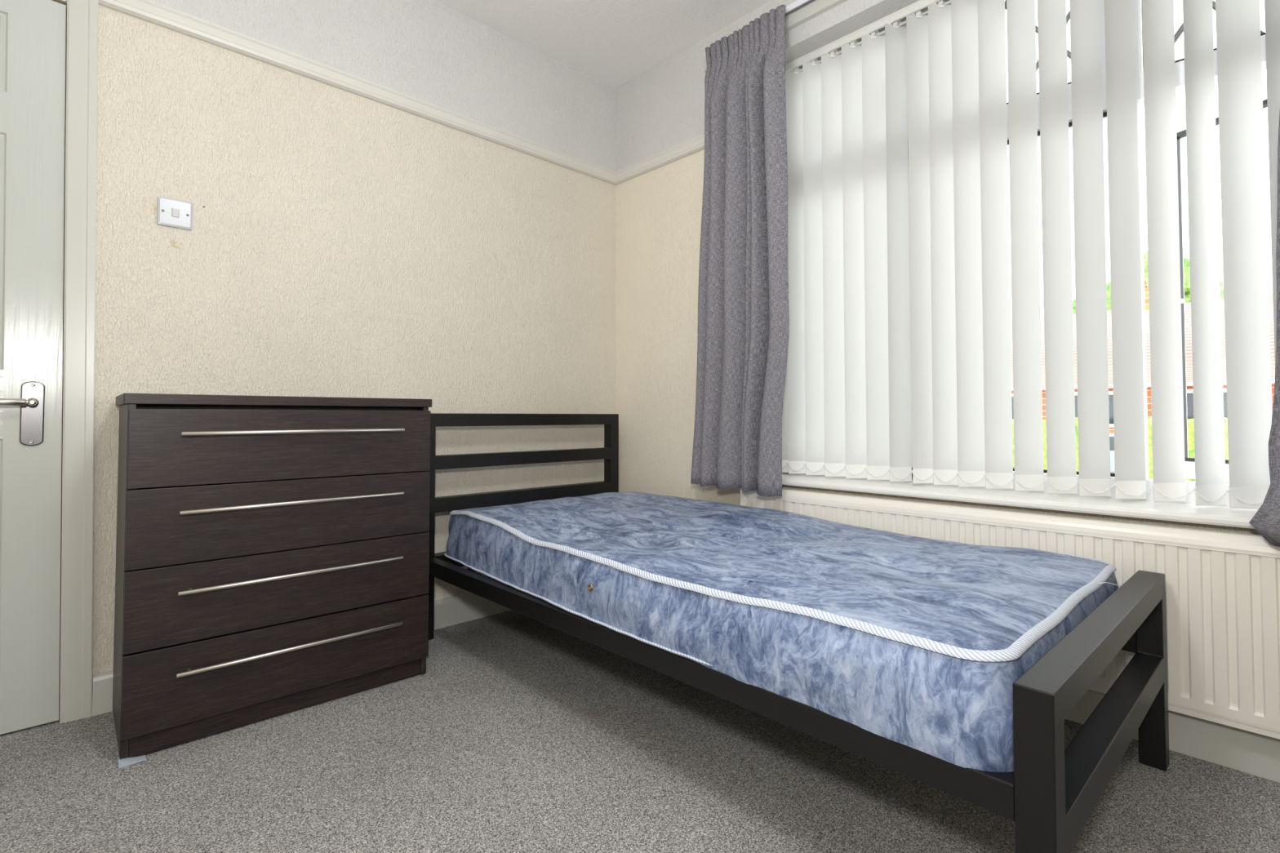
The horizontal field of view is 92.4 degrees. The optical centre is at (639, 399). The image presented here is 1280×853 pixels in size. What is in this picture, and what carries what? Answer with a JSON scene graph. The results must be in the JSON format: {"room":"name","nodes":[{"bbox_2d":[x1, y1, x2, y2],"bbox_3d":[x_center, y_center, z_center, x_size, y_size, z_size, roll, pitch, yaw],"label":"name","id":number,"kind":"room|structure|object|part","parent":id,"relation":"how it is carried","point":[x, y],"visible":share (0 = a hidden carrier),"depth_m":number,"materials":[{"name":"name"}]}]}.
{"room":"bedroom","nodes":[
{"label":"bedroom","id":0,"kind":"room"},
{"bbox_2d":[58,52,66,702],"bbox_3d":[-1.945,-0.377,1.535,1.198,2.500,0.030,2,-2,-44],"label":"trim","id":1,"kind":"structure","parent":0,"point":[65,52],"depth_m":1.77,"materials":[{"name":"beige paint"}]},
{"bbox_2d":[51,0,616,677],"bbox_3d":[-1.262,-0.362,2.088,3.050,2.500,0.120,2,-2,-44],"label":"wall","id":2,"kind":"structure","parent":0,"point":[340,243],"depth_m":2.24,"materials":[{"name":"beige paint"}]},
{"bbox_2d":[0,0,66,734],"bbox_3d":[-1.852,-0.119,1.415,0.786,1.966,0.102,2,-2,-44],"label":"door","id":3,"kind":"structure","parent":2,"relation":"in","point":[33,33],"depth_m":1.64,"materials":[{"name":"grey paint"}]},
{"bbox_3d":[-1.643,0.007,1.581,0.136,0.024,0.056,2,-2,-44],"label":"handle lever","id":4,"kind":"part","parent":3,"relation":"part of","materials":[{"name":"silver metal"}]},
{"bbox_3d":[-1.624,0.038,1.641,0.046,0.172,0.005,2,-2,-44],"label":"handle plate","id":5,"kind":"part","parent":3,"relation":"part of","materials":[{"name":"grey metal"}]},
{"bbox_2d":[58,11,66,708],"bbox_3d":[-1.618,-0.113,1.734,0.039,1.982,0.128,2,-2,-44],"label":"trim","id":6,"kind":"structure","parent":2,"relation":"attached to","point":[66,11],"depth_m":1.73,"materials":[{"name":"grey wood"}]},
{"bbox_2d":[59,0,98,723],"bbox_3d":[-1.555,-0.152,1.704,0.090,2.060,0.020,2,-2,-44],"label":"trim","id":7,"kind":"structure","parent":2,"relation":"attached to","point":[82,15],"depth_m":1.70,"materials":[{"name":"grey"}]},
{"bbox_2d":[156,195,192,230],"bbox_3d":[-1.408,-0.565,1.861,0.086,0.086,0.012,2,-2,-44],"label":"light switch","id":8,"kind":"object","parent":2,"relation":"attached to","point":[171,212],"visible":1,"depth_m":1.86,"materials":[{"name":"white plastic"}]},
{"bbox_2d":[92,592,511,715],"bbox_3d":[-0.820,0.843,2.385,1.953,0.108,0.018,2,-2,-44],"label":"baseboard","id":9,"kind":"structure","parent":2,"relation":"attached to","point":[455,610],"depth_m":2.43,"materials":[{"name":"grey wood"}]},
{"bbox_2d":[98,0,615,185],"bbox_3d":[-0.827,-1.139,2.431,1.978,0.062,0.022,2,-2,-44],"label":"trim","id":10,"kind":"structure","parent":2,"relation":"attached to","point":[154,12],"depth_m":2.18,"materials":[{"name":"white paint"}]},
{"bbox_2d":[435,0,770,89],"bbox_3d":[-0.001,-1.694,0.959,3.450,0.100,3.590,2,-2,-44],"label":"ceiling","id":11,"kind":"structure","parent":0,"point":[612,42],"depth_m":2.62,"materials":[{"name":"white paint"}]},
{"bbox_2d":[0,609,1279,852],"bbox_3d":[-0.109,0.902,0.783,3.150,0.100,3.590,2,-2,-44],"label":"floor","id":12,"kind":"structure","parent":0,"point":[519,733],"depth_m":1.38,"materials":[{"name":"grey carpet"}]},
{"bbox_2d":[117,754,146,768],"bbox_3d":[-1.224,0.866,1.479,0.052,0.011,0.038,2,-2,-44],"label":"wedge","id":13,"kind":"object","parent":12,"relation":"on","point":[125,762],"visible":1,"depth_m":1.47,"materials":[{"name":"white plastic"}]},
{"bbox_2d":[112,393,431,759],"bbox_3d":[-1.070,0.437,1.846,0.771,0.884,0.402,1,-2,-43],"label":"dresser","id":14,"kind":"object","parent":12,"relation":"on","point":[273,552],"visible":1,"depth_m":1.66,"materials":[{"name":"wood"}]},
{"bbox_3d":[-1.354,0.439,1.610,0.016,0.848,0.348,1,-2,-43],"label":"panel","id":15,"kind":"part","parent":14,"relation":"part of","materials":[{"name":"wood"}]},
{"bbox_3d":[-1.200,0.445,1.986,0.722,0.841,0.004,1,-2,-43],"label":"panel","id":16,"kind":"part","parent":14,"relation":"part of","materials":[{"name":"brown wood"}]},
{"bbox_3d":[-0.959,0.720,1.720,0.753,0.198,0.016,1,-2,-43],"label":"drawer","id":17,"kind":"part","parent":14,"relation":"part of","materials":[{"name":"wood"}]},
{"bbox_3d":[-0.959,0.519,1.726,0.753,0.195,0.016,1,-2,-43],"label":"drawer","id":18,"kind":"part","parent":14,"relation":"part of","materials":[{"name":"wood"}]},
{"bbox_3d":[-1.000,0.050,1.782,0.721,0.060,0.015,1,-2,-43],"label":"rail","id":19,"kind":"part","parent":14,"relation":"part of","materials":[{"name":"black wood"}]},
{"bbox_3d":[-0.959,0.322,1.731,0.753,0.192,0.016,1,-2,-43],"label":"drawer","id":20,"kind":"part","parent":14,"relation":"part of","materials":[{"name":"wood"}]},
{"bbox_3d":[-0.959,0.127,1.737,0.753,0.193,0.016,1,-2,-43],"label":"drawer","id":21,"kind":"part","parent":14,"relation":"part of","materials":[{"name":"wood"}]},
{"bbox_3d":[-0.942,0.684,1.705,0.557,0.013,0.031,1,-2,-43],"label":"bar handle","id":22,"kind":"part","parent":14,"relation":"part of","materials":[{"name":"silver metal"}]},
{"bbox_3d":[-0.942,0.484,1.711,0.557,0.013,0.031,1,-2,-43],"label":"bar handle","id":23,"kind":"part","parent":14,"relation":"part of","materials":[{"name":"silver metal"}]},
{"bbox_3d":[-0.942,0.286,1.716,0.557,0.013,0.031,1,-2,-43],"label":"bar handle","id":24,"kind":"part","parent":14,"relation":"part of","materials":[{"name":"silver metal"}]},
{"bbox_3d":[-0.942,0.090,1.722,0.557,0.013,0.031,1,-2,-43],"label":"bar handle","id":25,"kind":"part","parent":14,"relation":"part of","materials":[{"name":"silver metal"}]},
{"bbox_3d":[-0.813,0.458,2.112,0.016,0.858,0.348,1,-2,-43],"label":"panel","id":26,"kind":"part","parent":14,"relation":"part of","materials":[{"name":"wood"}]},
{"bbox_2d":[426,413,1169,852],"bbox_3d":[0.222,0.462,1.901,0.985,0.842,2.056,2,-2,-44],"label":"frame","id":27,"kind":"object","parent":12,"relation":"on","point":[1052,791],"visible":0.55,"depth_m":1.15,"materials":[{"name":"black wood"}]},
{"bbox_3d":[-0.805,0.766,2.297,0.050,0.256,0.050,2,-2,-44],"label":"leg","id":28,"kind":"part","parent":27,"relation":"part of","materials":[{"name":"black"}]},
{"bbox_3d":[-0.471,0.355,2.629,0.976,0.586,0.050,2,-2,-44],"label":"headboard","id":29,"kind":"part","parent":27,"relation":"part of","materials":[{"name":"black"}]},
{"bbox_3d":[-0.123,0.592,1.581,0.040,0.051,1.933,2,-2,-44],"label":"rail","id":30,"kind":"part","parent":27,"relation":"part of","materials":[{"name":"black wood"}]},
{"bbox_2d":[444,492,1120,772],"bbox_3d":[0.207,0.479,1.900,0.973,0.198,1.973,2,-2,-44],"label":"mattress","id":31,"kind":"object","parent":27,"relation":"on","point":[922,644],"visible":0.94,"depth_m":1.32,"materials":[{"name":"blue fabric"}]},
{"bbox_3d":[0.200,0.405,1.907,0.935,0.051,1.920,2,-2,-44],"label":"panel","id":32,"kind":"part","parent":31,"relation":"part of","materials":[{"name":"blue fabric"}]},
{"bbox_3d":[0.898,0.533,1.174,0.953,0.243,0.051,1,-2,-42],"label":"footboard","id":33,"kind":"part","parent":27,"relation":"part of","materials":[{"name":"black wood"}]},
{"bbox_3d":[0.550,0.610,2.214,0.040,0.051,1.956,1,-2,-43],"label":"rail","id":34,"kind":"part","parent":27,"relation":"part of","materials":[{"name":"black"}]},
{"bbox_3d":[1.230,0.767,1.472,0.051,0.208,0.052,2,-2,-44],"label":"leg","id":35,"kind":"part","parent":27,"relation":"part of","materials":[{"name":"black wood"}]},
{"bbox_2d":[615,0,1261,535],"bbox_3d":[1.127,-0.364,2.008,0.280,2.500,3.590,2,-2,-44],"label":"wall","id":36,"kind":"structure","parent":0,"point":[659,211],"depth_m":2.85,"materials":[{"name":"beige paint"}]},
{"bbox_2d":[615,133,704,185],"bbox_3d":[0.165,-1.129,2.811,0.022,0.062,0.850,2,-2,-44],"label":"trim","id":37,"kind":"structure","parent":36,"relation":"attached to","point":[695,144],"depth_m":2.87,"materials":[{"name":"white paint"}]},
{"bbox_2d":[705,0,813,57],"bbox_3d":[1.089,-1.520,1.838,0.016,0.030,2.310,2,-2,-44],"label":"track","id":38,"kind":"object","parent":36,"relation":"attached to","point":[797,4],"visible":0.25,"depth_m":2.34,"materials":[{"name":"white plastic"}]},
{"bbox_2d":[690,4,789,496],"bbox_3d":[0.384,-0.571,2.412,0.161,1.852,0.484,2,-2,-44],"label":"curtain","id":39,"kind":"object","parent":38,"relation":"hanging from","point":[744,316],"visible":1,"depth_m":2.37,"materials":[{"name":"grey fabric"}]},
{"bbox_2d":[1248,111,1279,546],"bbox_3d":[1.549,-0.606,1.202,0.153,1.849,0.542,2,-2,-44],"label":"curtain","id":40,"kind":"object","parent":38,"relation":"hanging from","point":[1266,521],"visible":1,"depth_m":1.35,"materials":[{"name":"grey fabric"}]},
{"bbox_2d":[703,0,847,72],"bbox_3d":[1.102,-1.496,1.850,0.019,0.078,2.350,2,-2,-44],"label":"trim","id":41,"kind":"structure","parent":36,"relation":"attached to","point":[815,8],"depth_m":2.33,"materials":[{"name":"grey paint"}]},
{"bbox_2d":[740,488,1279,739],"bbox_3d":[1.073,0.543,1.773,0.088,0.441,1.868,2,-2,-44],"label":"radiator","id":42,"kind":"object","parent":36,"relation":"attached to","point":[1223,588],"visible":0.57,"depth_m":1.48,"materials":[{"name":"white metal"}]},
{"bbox_2d":[782,472,1257,528],"bbox_3d":[1.137,0.299,1.875,0.264,0.023,1.850,2,-2,-44],"label":"window sill","id":43,"kind":"structure","parent":36,"relation":"attached to","point":[1227,516],"depth_m":1.74,"materials":[{"name":"white"}]},
{"bbox_2d":[800,0,1267,506],"bbox_3d":[1.316,-0.544,2.071,0.303,1.679,1.750,2,-2,-44],"label":"window","id":44,"kind":"structure","parent":36,"relation":"in","point":[1189,463],"depth_m":1.77,"materials":[{"name":"white plastic"}]},
{"bbox_2d":[782,0,1279,509],"bbox_3d":[1.149,-0.552,1.939,0.088,1.670,1.777,2,-2,-44],"label":"vertical blind","id":45,"kind":"object","parent":44,"relation":"attached to","point":[852,123],"visible":0.94,"depth_m":1.91,"materials":[{"name":"white fabric"}]},
{"bbox_3d":[0.615,0.268,2.423,0.011,0.032,0.083,1,-2,-42],"label":"bead chain","id":46,"kind":"part","parent":45,"relation":"part of","materials":[{"name":"white plastic"}]},
{"bbox_3d":[0.671,0.266,2.366,0.011,0.032,0.085,1,-2,-42],"label":"bead chain","id":47,"kind":"part","parent":45,"relation":"part of","materials":[{"name":"white plastic"}]},
{"bbox_3d":[0.728,0.265,2.306,0.011,0.032,0.089,1,-2,-41],"label":"bead chain","id":48,"kind":"part","parent":45,"relation":"part of","materials":[{"name":"white plastic"}]},
{"bbox_3d":[0.785,0.263,2.247,0.011,0.032,0.083,2,-2,-44],"label":"bead chain","id":49,"kind":"part","parent":45,"relation":"part of","materials":[{"name":"white plastic"}]},
{"bbox_3d":[0.842,0.261,2.183,0.011,0.032,0.096,1,-2,-37],"label":"bead chain","id":50,"kind":"part","parent":45,"relation":"part of","materials":[{"name":"white plastic"}]},
{"bbox_3d":[0.899,0.259,2.123,0.077,0.032,0.011,-2,-2,44],"label":"bead chain","id":51,"kind":"part","parent":45,"relation":"part of","materials":[{"name":"white plastic"}]},
{"bbox_3d":[0.952,0.258,2.072,0.011,0.032,0.077,1,-2,-42],"label":"bead chain","id":52,"kind":"part","parent":45,"relation":"part of","materials":[{"name":"white plastic"}]},
{"bbox_3d":[1.003,0.257,2.020,0.011,0.032,0.078,1,-2,-42],"label":"bead chain","id":53,"kind":"part","parent":45,"relation":"part of","materials":[{"name":"white plastic"}]},
{"bbox_3d":[1.057,0.255,1.964,0.011,0.032,0.084,1,-2,-41],"label":"bead chain","id":54,"kind":"part","parent":45,"relation":"part of","materials":[{"name":"white plastic"}]},
{"bbox_3d":[1.113,0.253,1.905,0.011,0.032,0.086,1,-2,-42],"label":"bead chain","id":55,"kind":"part","parent":45,"relation":"part of","materials":[{"name":"white plastic"}]},
{"bbox_3d":[1.170,0.252,1.846,0.011,0.032,0.086,1,-2,-41],"label":"bead chain","id":56,"kind":"part","parent":45,"relation":"part of","materials":[{"name":"white plastic"}]},
{"bbox_3d":[1.227,0.250,1.787,0.011,0.032,0.085,2,-2,-44],"label":"bead chain","id":57,"kind":"part","parent":45,"relation":"part of","materials":[{"name":"white plastic"}]},
{"bbox_3d":[1.283,0.248,1.729,0.011,0.032,0.085,1,-2,-40],"label":"bead chain","id":58,"kind":"part","parent":45,"relation":"part of","materials":[{"name":"white plastic"}]},
{"bbox_3d":[1.339,0.247,1.669,0.011,0.032,0.086,1,-2,-42],"label":"bead chain","id":59,"kind":"part","parent":45,"relation":"part of","materials":[{"name":"white plastic"}]},
{"bbox_3d":[1.396,0.245,1.609,0.011,0.032,0.087,1,-2,-40],"label":"bead chain","id":60,"kind":"part","parent":45,"relation":"part of","materials":[{"name":"white plastic"}]},
{"bbox_3d":[1.451,0.244,1.561,0.067,0.032,0.011,-1,-2,35],"label":"bead chain","id":61,"kind":"part","parent":45,"relation":"part of","materials":[{"name":"white plastic"}]},
{"bbox_3d":[1.505,0.242,1.510,0.011,0.032,0.093,1,-2,-36],"label":"bead chain","id":62,"kind":"part","parent":45,"relation":"part of","materials":[{"name":"white plastic"}]},
{"bbox_3d":[1.729,-0.318,1.649,0.050,1.097,0.595,1,-2,-20],"label":"opening sash","id":63,"kind":"part","parent":44,"relation":"part of","materials":[{"name":"white plastic"}]},
{"bbox_2d":[1064,689,1279,782],"bbox_3d":[1.029,0.829,1.853,0.031,0.106,3.312,2,-2,-44],"label":"baseboard","id":64,"kind":"structure","parent":36,"relation":"attached to","point":[1256,754],"depth_m":1.47,"materials":[{"name":"grey"}]},
{"label":"outside","id":65,"kind":"structure","parent":0,"visible":0},
{"bbox_3d":[28.795,2.994,30.874,79.700,0.200,80.000,2,-2,-44],"label":"ground","id":66,"kind":"structure","parent":65,"visible":0},
{"bbox_2d":[1012,417,1079,471],"bbox_3d":[11.796,1.559,19.548,1.169,2.037,3.831,2,-2,-44],"label":"hedge","id":67,"kind":"object","parent":66,"relation":"on","point":[1044,425],"visible":0.06,"depth_m":18.44,"materials":[{"name":"green plant"}]},
{"bbox_2d":[1072,299,1075,313],"bbox_3d":[27.575,-1.743,37.905,3.338,9.670,4.747,2,-2,-44],"label":"tree","id":68,"kind":"object","parent":66,"relation":"on","point":[1074,300],"visible":0.02,"depth_m":37.20,"materials":[{"name":"green plant"}]},
{"bbox_2d":[1109,432,1115,473],"bbox_3d":[15.179,1.815,19.453,1.640,1.520,4.286,2,-2,-44],"label":"car","id":69,"kind":"object","parent":66,"relation":"on","point":[1111,434],"visible":0.02,"depth_m":18.94,"materials":[{"name":"silver metal"}]},
{"bbox_2d":[1010,280,1275,432],"bbox_3d":[20.348,-1.056,22.153,7.120,7.410,18.000,2,-2,-44],"label":"house","id":70,"kind":"structure","parent":66,"relation":"on","point":[1188,304],"depth_m":21.68,"materials":[{"name":"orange brick"}]},
{"bbox_3d":[14.083,0.424,24.270,0.030,1.030,1.360,2,-2,-44],"label":"pane","id":71,"kind":"part","parent":70,"relation":"part of","materials":[{"name":"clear glass"}]},
{"bbox_3d":[16.268,0.360,22.003,0.030,1.030,1.260,2,-2,-44],"label":"pane","id":72,"kind":"part","parent":70,"relation":"part of","materials":[{"name":"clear glass"}]},
{"bbox_2d":[1144,280,1148,288],"bbox_3d":[19.897,-4.524,24.247,0.280,0.360,0.280,2,-2,-44],"label":"chimney pot","id":73,"kind":"object","parent":70,"relation":"on","point":[1145,281],"depth_m":24.14,"materials":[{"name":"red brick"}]},
{"bbox_3d":[18.315,0.301,19.879,0.030,1.030,1.560,2,-2,-44],"label":"pane","id":74,"kind":"part","parent":70,"relation":"part of","materials":[{"name":"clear glass"}]},
{"bbox_2d":[1106,250,1223,310],"bbox_3d":[25.971,-2.492,30.746,4.073,10.768,5.845,2,-2,-44],"label":"tree","id":75,"kind":"object","parent":66,"relation":"on","point":[1186,261],"visible":0.02,"depth_m":29.68,"materials":[{"name":"green plant"}]},
{"bbox_2d":[1147,417,1229,483],"bbox_3d":[16.099,1.433,15.084,1.142,2.038,6.863,2,-2,-44],"label":"hedge","id":76,"kind":"object","parent":66,"relation":"on","point":[1190,421],"visible":0.05,"depth_m":16.14,"materials":[{"name":"green plant"}]}
]}

